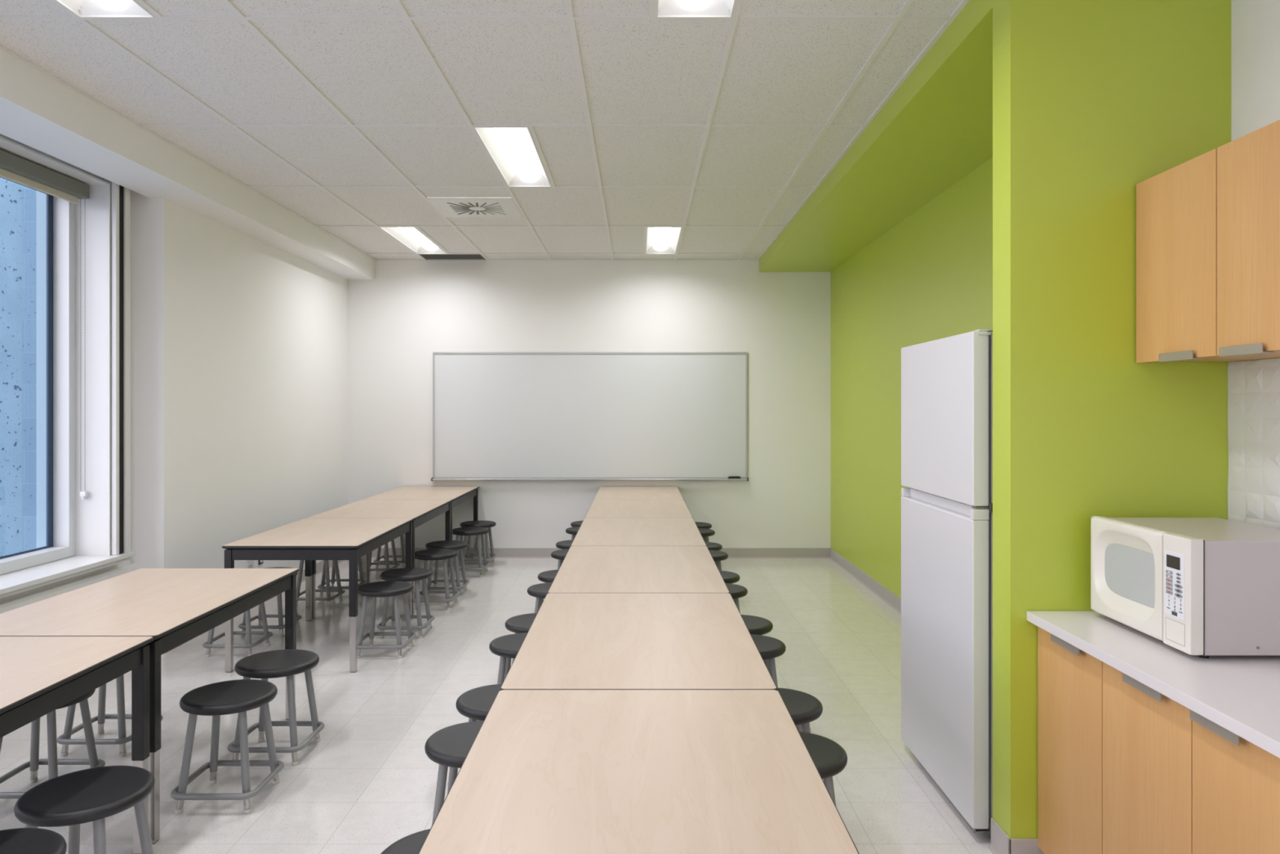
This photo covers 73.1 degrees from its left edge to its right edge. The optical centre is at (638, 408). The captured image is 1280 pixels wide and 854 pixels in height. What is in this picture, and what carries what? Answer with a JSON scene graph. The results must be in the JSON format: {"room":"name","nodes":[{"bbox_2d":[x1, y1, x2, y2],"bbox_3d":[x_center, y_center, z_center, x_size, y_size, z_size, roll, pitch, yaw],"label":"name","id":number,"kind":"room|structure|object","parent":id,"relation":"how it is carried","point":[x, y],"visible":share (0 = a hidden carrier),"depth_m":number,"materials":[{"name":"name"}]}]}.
{"room":"break room","nodes":[
{"label":"break room","id":0,"kind":"room"},
{"bbox_2d":[130,190,348,572],"bbox_3d":[-3.115,-0.046,6.784,0.569,3.006,3.273,0,0,0],"label":"wall","id":1,"kind":"structure","parent":0,"point":[239,341],"depth_m":5.89,"materials":[{"name":"white paint"}]},
{"bbox_2d":[0,133,135,613],"bbox_3d":[-3.150,-0.046,0.974,0.300,3.006,8.347,0,0,0],"label":"wall window","id":2,"kind":"structure","parent":1,"relation":"in","point":[20,599],"depth_m":4.57,"materials":[{"name":"white paint"}]},
{"bbox_2d":[0,149,89,499],"bbox_3d":[-3.109,-0.371,1.639,0.074,1.756,6.438,0,0,0],"label":"roller blind","id":3,"kind":"object","parent":2,"relation":"attached to","point":[14,168],"visible":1,"depth_m":4.50,"materials":[{"name":"beige fabric"}]},
{"bbox_2d":[0,136,110,574],"bbox_3d":[-3.175,-0.243,1.630,0.390,2.400,6.580,0,0,0],"label":"window","id":4,"kind":"structure","parent":2,"relation":"attached to","point":[68,525],"depth_m":4.83,"materials":[{"name":"white plastic"}]},
{"bbox_2d":[102,177,129,555],"bbox_3d":[-2.987,-0.258,4.937,0.085,2.170,0.126,0,0,0],"label":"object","id":5,"kind":"object","parent":2,"relation":"attached to","point":[114,188],"visible":0.5,"depth_m":4.88,"materials":[{"name":"white metal"}]},
{"bbox_2d":[0,551,136,598],"bbox_3d":[-3.093,0.850,1.660,0.346,0.045,6.720,0,0,0],"label":"window sill","id":6,"kind":"structure","parent":1,"relation":"attached to","point":[11,583],"depth_m":4.42,"materials":[{"name":"white paint"}]},
{"bbox_2d":[119,185,123,554],"bbox_3d":[-2.969,-0.258,4.929,0.032,2.170,0.042,0,0,0],"label":"blind slot","id":7,"kind":"structure","parent":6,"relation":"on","point":[121,188],"depth_m":4.93,"materials":[{"name":"metal"}]},
{"bbox_2d":[246,560,254,568],"bbox_3d":[-2.823,1.105,6.287,0.016,0.115,0.115,0,0,0],"label":"outlet","id":8,"kind":"object","parent":1,"relation":"attached to","point":[250,563],"visible":0.38,"depth_m":6.27,"materials":[{"name":"white plastic"}]},
{"bbox_2d":[165,560,345,653],"bbox_3d":[-2.823,1.407,6.784,0.016,0.100,3.273,0,0,0],"label":"baseboard","id":9,"kind":"structure","parent":1,"relation":"attached to","point":[319,566],"depth_m":7.57,"materials":[{"name":"grey rubber"}]},
{"bbox_2d":[0,0,962,258],"bbox_3d":[-0.714,-1.468,2.585,5.372,0.022,11.670,0,0,0],"label":"ceiling","id":10,"kind":"structure","parent":0,"point":[374,72],"depth_m":4.05,"materials":[{"name":"tile"}]},
{"bbox_2d":[54,0,155,17],"bbox_3d":[-1.929,-1.496,2.600,0.281,0.098,1.195,0,0,0],"label":"ceiling light","id":11,"kind":"object","parent":10,"relation":"attached to","point":[81,8],"visible":0.84,"depth_m":3.18,"materials":[{"name":"paint"}]},
{"bbox_2d":[0,48,374,279],"bbox_3d":[-2.746,-1.359,2.610,0.348,0.201,11.620,0,0,0],"label":"bulkhead","id":12,"kind":"object","parent":10,"relation":"attached to","point":[37,111],"visible":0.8,"depth_m":4.59,"materials":[{"name":"white paint"}]},
{"bbox_2d":[379,226,447,253],"bbox_3d":[-1.929,-1.496,7.476,0.281,0.098,1.195,0,0,0],"label":"ceiling light","id":13,"kind":"object","parent":10,"relation":"attached to","point":[411,237],"visible":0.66,"depth_m":7.55,"materials":[{"name":"paint"}]},
{"bbox_2d":[417,253,486,260],"bbox_3d":[-1.776,-1.484,8.258,0.584,0.070,0.318,0,0,0],"label":"ceiling vent","id":14,"kind":"object","parent":10,"relation":"in","point":[427,256],"visible":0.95,"depth_m":8.25,"materials":[{"name":"grey metal"}]},
{"bbox_2d":[426,197,523,217],"bbox_3d":[-1.167,-1.452,6.248,0.584,0.017,0.590,0,0,0],"label":"ceiling vent","id":15,"kind":"object","parent":10,"relation":"in","point":[450,207],"visible":1,"depth_m":6.21,"materials":[{"name":"white metal"}]},
{"bbox_2d":[0,0,969,260],"bbox_3d":[-0.350,-1.453,2.610,4.444,0.008,11.620,0,0,0],"label":"grid","id":16,"kind":"object","parent":10,"relation":"attached to","point":[570,16],"visible":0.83,"depth_m":4.23,"materials":[{"name":"paint"}]},
{"bbox_2d":[473,126,551,186],"bbox_3d":[-0.710,-1.496,5.038,0.281,0.098,1.195,0,0,0],"label":"ceiling light","id":17,"kind":"object","parent":10,"relation":"attached to","point":[513,151],"visible":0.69,"depth_m":5.04,"materials":[{"name":"paint"}]},
{"bbox_2d":[645,226,681,253],"bbox_3d":[0.204,-1.496,7.476,0.281,0.098,1.195,0,0,0],"label":"ceiling light","id":18,"kind":"object","parent":10,"relation":"attached to","point":[660,240],"visible":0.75,"depth_m":7.59,"materials":[{"name":"paint"}]},
{"bbox_2d":[656,0,736,17],"bbox_3d":[0.204,-1.496,2.600,0.281,0.098,1.195,0,0,0],"label":"ceiling light","id":19,"kind":"object","parent":10,"relation":"attached to","point":[664,8],"visible":0.97,"depth_m":3.18,"materials":[{"name":"paint"}]},
{"bbox_2d":[759,0,992,271],"bbox_3d":[1.524,-1.396,5.643,0.698,0.126,5.554,0,0,0],"label":"soffit","id":20,"kind":"structure","parent":10,"relation":"attached to","point":[935,129],"depth_m":4.58,"materials":[{"name":"green paint"}]},
{"bbox_2d":[0,558,992,853],"bbox_3d":[-0.754,1.507,2.620,5.492,0.100,11.840,0,0,0],"label":"floor","id":21,"kind":"structure","parent":0,"point":[369,784],"depth_m":4.06,"materials":[{"name":"tile"}]},
{"bbox_2d":[0,827,66,853],"bbox_3d":[-1.547,1.260,2.035,0.332,0.395,0.332,0,0,0],"label":"stool","id":22,"kind":"object","parent":21,"relation":"on","point":[19,840],"visible":1,"depth_m":2.12,"materials":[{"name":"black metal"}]},
{"bbox_2d":[0,688,105,798],"bbox_3d":[-2.240,1.260,3.250,0.332,0.395,0.332,0,0,0],"label":"stool","id":23,"kind":"object","parent":21,"relation":"on","point":[52,761],"visible":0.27,"depth_m":3.34,"materials":[{"name":"silver metal"}]},
{"bbox_2d":[0,636,153,853],"bbox_3d":[-1.980,1.106,2.259,0.752,0.702,1.216,0,0,0],"label":"table","id":24,"kind":"object","parent":21,"relation":"on","point":[39,676],"visible":0.91,"depth_m":2.63,"materials":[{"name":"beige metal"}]},
{"bbox_2d":[13,765,155,853],"bbox_3d":[-1.545,1.260,2.418,0.332,0.395,0.332,0,0,0],"label":"stool","id":25,"kind":"object","parent":21,"relation":"on","point":[75,798],"visible":0.98,"depth_m":2.39,"materials":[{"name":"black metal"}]},
{"bbox_2d":[57,674,163,756],"bbox_3d":[-2.290,1.260,3.750,0.332,0.395,0.332,0,0,0],"label":"stool","id":26,"kind":"object","parent":21,"relation":"on","point":[64,739],"visible":0.35,"depth_m":3.63,"materials":[{"name":"silver metal"}]},
{"bbox_2d":[0,568,298,844],"bbox_3d":[-1.980,1.106,3.480,0.752,0.702,1.216,0,0,0],"label":"table","id":27,"kind":"object","parent":21,"relation":"on","point":[173,606],"visible":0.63,"depth_m":3.31,"materials":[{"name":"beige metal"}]},
{"bbox_2d":[170,679,284,813],"bbox_3d":[-1.535,1.260,3.239,0.332,0.395,0.332,0,0,0],"label":"stool","id":28,"kind":"object","parent":21,"relation":"on","point":[215,700],"visible":1,"depth_m":3.16,"materials":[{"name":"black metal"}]},
{"bbox_2d":[202,601,272,657],"bbox_3d":[-2.410,1.260,5.200,0.332,0.395,0.332,0,0,0],"label":"stool","id":29,"kind":"object","parent":21,"relation":"on","point":[208,644],"visible":0.44,"depth_m":5.09,"materials":[{"name":"silver metal"}]},
{"bbox_2d":[238,567,301,637],"bbox_3d":[-2.405,1.260,5.640,0.332,0.395,0.332,0,0,0],"label":"stool","id":30,"kind":"object","parent":21,"relation":"on","point":[280,615],"visible":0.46,"depth_m":5.52,"materials":[{"name":"silver metal"}]},
{"bbox_2d":[226,648,324,764],"bbox_3d":[-1.532,1.260,3.663,0.332,0.395,0.332,0,0,0],"label":"stool","id":31,"kind":"object","parent":21,"relation":"on","point":[287,663],"visible":0.94,"depth_m":3.60,"materials":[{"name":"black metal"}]},
{"bbox_2d":[222,518,413,672],"bbox_3d":[-1.925,1.106,5.361,0.752,0.702,1.216,0,0,0],"label":"table","id":32,"kind":"object","parent":21,"relation":"on","point":[308,540],"visible":0.84,"depth_m":4.90,"materials":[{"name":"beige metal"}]},
{"bbox_2d":[296,560,345,608],"bbox_3d":[-2.390,1.260,6.450,0.332,0.395,0.332,0,0,0],"label":"stool","id":33,"kind":"object","parent":21,"relation":"on","point":[328,590],"visible":0.38,"depth_m":6.34,"materials":[{"name":"silver metal"}]},
{"bbox_2d":[317,557,367,595],"bbox_3d":[-2.350,1.260,6.850,0.332,0.395,0.332,0,0,0],"label":"stool","id":34,"kind":"object","parent":21,"relation":"on","point":[332,580],"visible":0.31,"depth_m":6.94,"materials":[{"name":"silver metal"}]},
{"bbox_2d":[358,539,399,577],"bbox_3d":[-2.290,1.260,7.600,0.332,0.395,0.332,0,0,0],"label":"stool","id":35,"kind":"object","parent":21,"relation":"on","point":[387,563],"visible":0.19,"depth_m":7.66,"materials":[{"name":"silver metal"}]},
{"bbox_2d":[306,499,452,618],"bbox_3d":[-1.925,1.106,6.579,0.752,0.702,1.216,0,0,0],"label":"table","id":36,"kind":"object","parent":21,"relation":"on","point":[422,511],"visible":0.44,"depth_m":6.45,"materials":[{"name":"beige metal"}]},
{"bbox_2d":[357,580,416,657],"bbox_3d":[-1.520,1.260,5.178,0.332,0.395,0.332,0,0,0],"label":"stool","id":37,"kind":"object","parent":21,"relation":"on","point":[390,588],"visible":0.91,"depth_m":5.09,"materials":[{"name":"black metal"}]},
{"bbox_2d":[373,534,405,568],"bbox_3d":[-2.260,1.260,7.980,0.332,0.395,0.332,0,0,0],"label":"stool","id":38,"kind":"object","parent":21,"relation":"on","point":[402,556],"visible":0.23,"depth_m":7.86,"materials":[{"name":"silver metal"}]},
{"bbox_2d":[380,828,430,853],"bbox_3d":[-0.460,1.260,2.045,0.332,0.395,0.332,0,0,0],"label":"stool","id":39,"kind":"object","parent":21,"relation":"on","point":[412,843],"visible":0.25,"depth_m":2.11,"materials":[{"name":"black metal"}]},
{"bbox_2d":[377,567,435,637],"bbox_3d":[-1.512,1.260,5.622,0.332,0.395,0.332,0,0,0],"label":"stool","id":40,"kind":"object","parent":21,"relation":"on","point":[406,574],"visible":0.88,"depth_m":5.53,"materials":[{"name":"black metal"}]},
{"bbox_2d":[363,486,479,583],"bbox_3d":[-1.925,1.106,7.796,0.752,0.702,1.216,0,0,0],"label":"table","id":41,"kind":"object","parent":21,"relation":"on","point":[459,495],"visible":0.46,"depth_m":7.76,"materials":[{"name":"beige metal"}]},
{"bbox_2d":[414,548,459,609],"bbox_3d":[-1.506,1.260,6.398,0.332,0.395,0.332,0,0,0],"label":"stool","id":42,"kind":"object","parent":21,"relation":"on","point":[443,554],"visible":0.77,"depth_m":6.32,"materials":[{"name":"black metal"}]},
{"bbox_2d":[425,540,469,596],"bbox_3d":[-1.515,1.260,6.821,0.332,0.395,0.332,0,0,0],"label":"stool","id":43,"kind":"object","parent":21,"relation":"on","point":[449,544],"visible":0.77,"depth_m":6.76,"materials":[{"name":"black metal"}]},
{"bbox_2d":[424,720,484,825],"bbox_3d":[-0.520,1.260,2.787,0.332,0.395,0.332,0,0,0],"label":"stool","id":44,"kind":"object","parent":21,"relation":"on","point":[449,746],"visible":0.32,"depth_m":2.72,"materials":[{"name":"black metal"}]},
{"bbox_2d":[452,526,489,577],"bbox_3d":[-1.488,1.260,7.617,0.332,0.395,0.332,0,0,0],"label":"stool","id":45,"kind":"object","parent":21,"relation":"on","point":[468,531],"visible":0.8,"depth_m":7.52,"materials":[{"name":"silver metal"}]},
{"bbox_2d":[459,520,497,567],"bbox_3d":[-1.500,1.260,8.060,0.332,0.395,0.332,0,0,0],"label":"stool","id":46,"kind":"object","parent":21,"relation":"on","point":[482,523],"visible":0.8,"depth_m":8.02,"materials":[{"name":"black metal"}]},
{"bbox_2d":[455,684,502,721],"bbox_3d":[-0.505,1.260,3.184,0.332,0.395,0.332,0,0,0],"label":"stool","id":47,"kind":"object","parent":21,"relation":"on","point":[474,704],"visible":0.19,"depth_m":3.14,"materials":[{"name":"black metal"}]},
{"bbox_2d":[488,632,527,684],"bbox_3d":[-0.515,1.260,3.944,0.332,0.395,0.332,0,0,0],"label":"stool","id":48,"kind":"object","parent":21,"relation":"on","point":[507,646],"visible":0.18,"depth_m":3.87,"materials":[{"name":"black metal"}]},
{"bbox_2d":[505,613,537,663],"bbox_3d":[-0.505,1.260,4.342,0.332,0.395,0.332,0,0,0],"label":"stool","id":49,"kind":"object","parent":21,"relation":"on","point":[522,623],"visible":0.2,"depth_m":4.29,"materials":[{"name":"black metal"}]},
{"bbox_2d":[527,582,552,613],"bbox_3d":[-0.497,1.260,5.138,0.332,0.395,0.332,0,0,0],"label":"stool","id":50,"kind":"object","parent":21,"relation":"on","point":[540,591],"visible":0.2,"depth_m":5.05,"materials":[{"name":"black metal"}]},
{"bbox_2d":[537,569,558,582],"bbox_3d":[-0.484,1.260,5.561,0.332,0.395,0.332,0,0,0],"label":"stool","id":51,"kind":"object","parent":21,"relation":"on","point":[546,576],"visible":0.2,"depth_m":5.51,"materials":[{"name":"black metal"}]},
{"bbox_2d":[551,548,568,569],"bbox_3d":[-0.484,1.260,6.398,0.332,0.395,0.332,0,0,0],"label":"stool","id":52,"kind":"object","parent":21,"relation":"on","point":[560,554],"visible":0.22,"depth_m":6.30,"materials":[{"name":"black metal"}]},
{"bbox_2d":[555,539,573,549],"bbox_3d":[-0.492,1.260,6.851,0.332,0.395,0.332,0,0,0],"label":"stool","id":53,"kind":"object","parent":21,"relation":"on","point":[564,544],"visible":0.2,"depth_m":6.78,"materials":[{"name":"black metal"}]},
{"bbox_2d":[565,526,580,539],"bbox_3d":[-0.482,1.260,7.647,0.332,0.395,0.332,0,0,0],"label":"stool","id":54,"kind":"object","parent":21,"relation":"on","point":[573,531],"visible":0.21,"depth_m":7.56,"materials":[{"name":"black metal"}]},
{"bbox_2d":[570,520,582,527],"bbox_3d":[-0.470,1.260,8.060,0.332,0.395,0.332,0,0,0],"label":"stool","id":55,"kind":"object","parent":21,"relation":"on","point":[578,523],"visible":0.12,"depth_m":8.00,"materials":[{"name":"black plastic"}]},
{"bbox_2d":[593,486,683,499],"bbox_3d":[0.000,1.106,7.803,0.752,0.702,1.216,0,0,0],"label":"table","id":56,"kind":"object","parent":21,"relation":"on","point":[603,492],"visible":0.3,"depth_m":7.69,"materials":[{"name":"brown wood"}]},
{"bbox_2d":[417,689,859,853],"bbox_3d":[0.000,1.106,1.716,0.752,0.702,1.216,0,0,0],"label":"table","id":57,"kind":"object","parent":21,"relation":"on","point":[544,771],"visible":1,"depth_m":1.75,"materials":[{"name":"beige wood"}]},
{"bbox_2d":[500,592,777,690],"bbox_3d":[0.000,1.106,2.933,0.752,0.702,1.216,0,0,0],"label":"table","id":58,"kind":"object","parent":21,"relation":"on","point":[574,641],"visible":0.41,"depth_m":2.74,"materials":[{"name":"beige wood"}]},
{"bbox_2d":[547,546,729,593],"bbox_3d":[0.000,1.106,4.151,0.752,0.702,1.216,0,0,0],"label":"table","id":59,"kind":"object","parent":21,"relation":"on","point":[584,569],"visible":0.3,"depth_m":4.01,"materials":[{"name":"beige wood"}]},
{"bbox_2d":[570,517,706,546],"bbox_3d":[0.000,1.106,5.368,0.752,0.702,1.216,0,0,0],"label":"table","id":60,"kind":"object","parent":21,"relation":"on","point":[593,531],"visible":0.36,"depth_m":5.26,"materials":[{"name":"beige wood"}]},
{"bbox_2d":[584,499,693,518],"bbox_3d":[0.000,1.106,6.586,0.752,0.702,1.216,0,0,0],"label":"table","id":61,"kind":"object","parent":21,"relation":"on","point":[598,508],"visible":0.28,"depth_m":6.50,"materials":[{"name":"beige wood"}]},
{"bbox_2d":[694,521,711,540],"bbox_3d":[0.508,1.260,7.959,0.332,0.395,0.332,0,0,0],"label":"stool","id":62,"kind":"object","parent":21,"relation":"on","point":[700,525],"visible":0.16,"depth_m":7.90,"materials":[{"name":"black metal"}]},
{"bbox_2d":[697,528,715,542],"bbox_3d":[0.500,1.260,7.536,0.332,0.395,0.332,0,0,0],"label":"stool","id":63,"kind":"object","parent":21,"relation":"on","point":[704,532],"visible":0.2,"depth_m":7.44,"materials":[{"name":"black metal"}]},
{"bbox_2d":[705,542,722,551],"bbox_3d":[0.487,1.260,6.750,0.332,0.395,0.332,0,0,0],"label":"stool","id":64,"kind":"object","parent":21,"relation":"on","point":[711,545],"visible":0.15,"depth_m":6.69,"materials":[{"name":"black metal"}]},
{"bbox_2d":[709,550,728,570],"bbox_3d":[0.492,1.260,6.347,0.332,0.395,0.332,0,0,0],"label":"stool","id":65,"kind":"object","parent":21,"relation":"on","point":[717,556],"visible":0.14,"depth_m":6.25,"materials":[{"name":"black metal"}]},
{"bbox_2d":[719,570,740,583],"bbox_3d":[0.482,1.260,5.531,0.332,0.395,0.332,0,0,0],"label":"stool","id":66,"kind":"object","parent":21,"relation":"on","point":[730,577],"visible":0.14,"depth_m":5.47,"materials":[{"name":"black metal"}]},
{"bbox_2d":[725,582,747,613],"bbox_3d":[0.479,1.260,5.118,0.332,0.395,0.332,0,0,0],"label":"stool","id":67,"kind":"object","parent":21,"relation":"on","point":[736,591],"visible":0.18,"depth_m":5.03,"materials":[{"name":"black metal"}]},
{"bbox_2d":[741,614,773,635],"bbox_3d":[0.502,1.260,4.307,0.332,0.395,0.332,0,0,0],"label":"stool","id":68,"kind":"object","parent":21,"relation":"on","point":[758,625],"visible":0.17,"depth_m":4.26,"materials":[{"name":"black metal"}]},
{"bbox_2d":[751,634,786,687],"bbox_3d":[0.500,1.260,3.919,0.332,0.395,0.332,0,0,0],"label":"stool","id":69,"kind":"object","parent":21,"relation":"on","point":[770,648],"visible":0.2,"depth_m":3.84,"materials":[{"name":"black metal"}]},
{"bbox_2d":[777,687,822,733],"bbox_3d":[0.500,1.260,3.139,0.332,0.395,0.332,0,0,0],"label":"stool","id":70,"kind":"object","parent":21,"relation":"on","point":[803,708],"visible":0.23,"depth_m":3.10,"materials":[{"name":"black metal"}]},
{"bbox_2d":[799,731,847,805],"bbox_3d":[0.482,1.260,2.698,0.332,0.395,0.332,0,0,0],"label":"stool","id":71,"kind":"object","parent":21,"relation":"on","point":[829,757],"visible":0.2,"depth_m":2.65,"materials":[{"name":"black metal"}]},
{"bbox_2d":[901,328,992,839],"bbox_3d":[1.470,0.595,3.291,0.700,1.724,0.798,0,0,0],"label":"refrigerator","id":72,"kind":"object","parent":21,"relation":"on","point":[947,382],"visible":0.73,"depth_m":3.13,"materials":[{"name":"white metal"}]},
{"bbox_2d":[1037,626,1102,853],"bbox_3d":[1.553,1.063,2.534,0.634,0.788,0.378,0,0,0],"label":"base cabinet","id":73,"kind":"object","parent":21,"relation":"on","point":[1070,679],"visible":0.33,"depth_m":2.52,"materials":[{"name":"brown wood"}]},
{"bbox_2d":[1102,662,1279,853],"bbox_3d":[1.553,1.063,1.964,0.634,0.788,0.758,0,0,0],"label":"base cabinet","id":74,"kind":"object","parent":21,"relation":"on","point":[1175,780],"visible":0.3,"depth_m":2.02,"materials":[{"name":"brown wood"}]},
{"bbox_2d":[1026,610,1279,758],"bbox_3d":[1.547,0.653,2.148,0.646,0.030,1.156,0,0,0],"label":"countertop","id":75,"kind":"structure","parent":74,"relation":"on","point":[1240,694],"depth_m":2.10,"materials":[{"name":"white stone"}]},
{"bbox_2d":[1090,515,1279,657],"bbox_3d":[1.587,0.483,2.422,0.395,0.309,0.489,0,0,0],"label":"microwave","id":76,"kind":"object","parent":75,"relation":"on","point":[1203,587],"visible":1,"depth_m":2.22,"materials":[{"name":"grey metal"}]},
{"bbox_2d":[348,260,831,547],"bbox_3d":[-0.704,-0.046,8.480,5.392,3.006,0.120,0,0,0],"label":"wall","id":77,"kind":"structure","parent":0,"point":[411,310],"depth_m":8.42,"materials":[{"name":"white paint"}]},
{"bbox_2d":[431,351,748,480],"bbox_3d":[-0.473,0.074,8.384,3.070,1.251,0.069,0,0,0],"label":"whiteboard","id":78,"kind":"object","parent":77,"relation":"attached to","point":[497,415],"visible":1,"depth_m":8.41,"materials":[{"name":"plastic"}]},
{"bbox_2d":[431,478,747,479],"bbox_3d":[-0.473,0.688,8.386,3.056,0.020,0.067,0,0,0],"label":"tray","id":79,"kind":"object","parent":78,"relation":"on","point":[432,478],"depth_m":8.35,"materials":[{"name":"metal"}]},
{"bbox_2d":[728,475,741,478],"bbox_3d":[0.928,0.671,8.381,0.124,0.030,0.034,0,0,0],"label":"eraser","id":80,"kind":"object","parent":78,"relation":"on","point":[729,477],"visible":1,"depth_m":8.37,"materials":[{"name":"plastic"}]},
{"bbox_2d":[371,547,830,558],"bbox_3d":[-0.479,1.407,8.412,4.704,0.100,0.016,0,0,0],"label":"baseboard","id":81,"kind":"structure","parent":77,"relation":"attached to","point":[501,553],"depth_m":8.41,"materials":[{"name":"grey rubber"}]},
{"bbox_2d":[831,0,1279,598],"bbox_3d":[1.924,-0.046,2.610,0.137,3.006,11.620,0,0,0],"label":"wall","id":82,"kind":"structure","parent":0,"point":[929,277],"depth_m":5.69,"materials":[{"name":"paint"}]},
{"bbox_2d":[829,547,901,614],"bbox_3d":[1.865,1.407,5.643,0.016,0.100,5.554,0,0,0],"label":"baseboard","id":83,"kind":"structure","parent":82,"relation":"attached to","point":[885,594],"depth_m":7.01,"materials":[{"name":"grey rubber"}]},
{"bbox_2d":[1136,120,1279,363],"bbox_3d":[1.712,-0.423,2.342,0.316,0.568,0.760,0,0,0],"label":"upper cabinet","id":84,"kind":"object","parent":82,"relation":"attached to","point":[1208,224],"visible":1,"depth_m":2.36,"materials":[{"name":"brown wood"}]},
{"bbox_2d":[992,0,1231,838],"bbox_3d":[1.524,-0.006,2.797,0.698,2.926,0.138,0,0,0],"label":"wall partition","id":85,"kind":"structure","parent":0,"point":[1094,100],"depth_m":2.73,"materials":[{"name":"green paint"}]},
{"bbox_2d":[987,817,1044,853],"bbox_3d":[1.244,1.407,2.791,0.171,0.100,0.150,0,0,0],"label":"baseboard","id":86,"kind":"structure","parent":85,"relation":"attached to","point":[1001,842],"depth_m":2.73,"materials":[{"name":"grey rubber"}]},
{"label":"outside","id":87,"kind":"structure","parent":0,"visible":0},
{"bbox_3d":[-16.725,3.007,0.000,26.550,0.100,40.000,0,0,0],"label":"ground","id":88,"kind":"structure","parent":87,"visible":0},
{"bbox_2d":[0,177,22,556],"bbox_3d":[-6.300,-1.543,5.600,5.400,9.000,0.600,0,0,0],"label":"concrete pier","id":89,"kind":"structure","parent":88,"relation":"on","point":[11,193],"depth_m":5.30,"materials":[{"name":"concrete"}]},
{"bbox_2d":[22,185,36,551],"bbox_3d":[-3.607,-1.543,5.585,0.315,9.000,0.630,0,0,0],"label":"window pane","id":90,"kind":"structure","parent":88,"relation":"on","point":[28,195],"depth_m":5.27,"materials":[{"name":"glass"}]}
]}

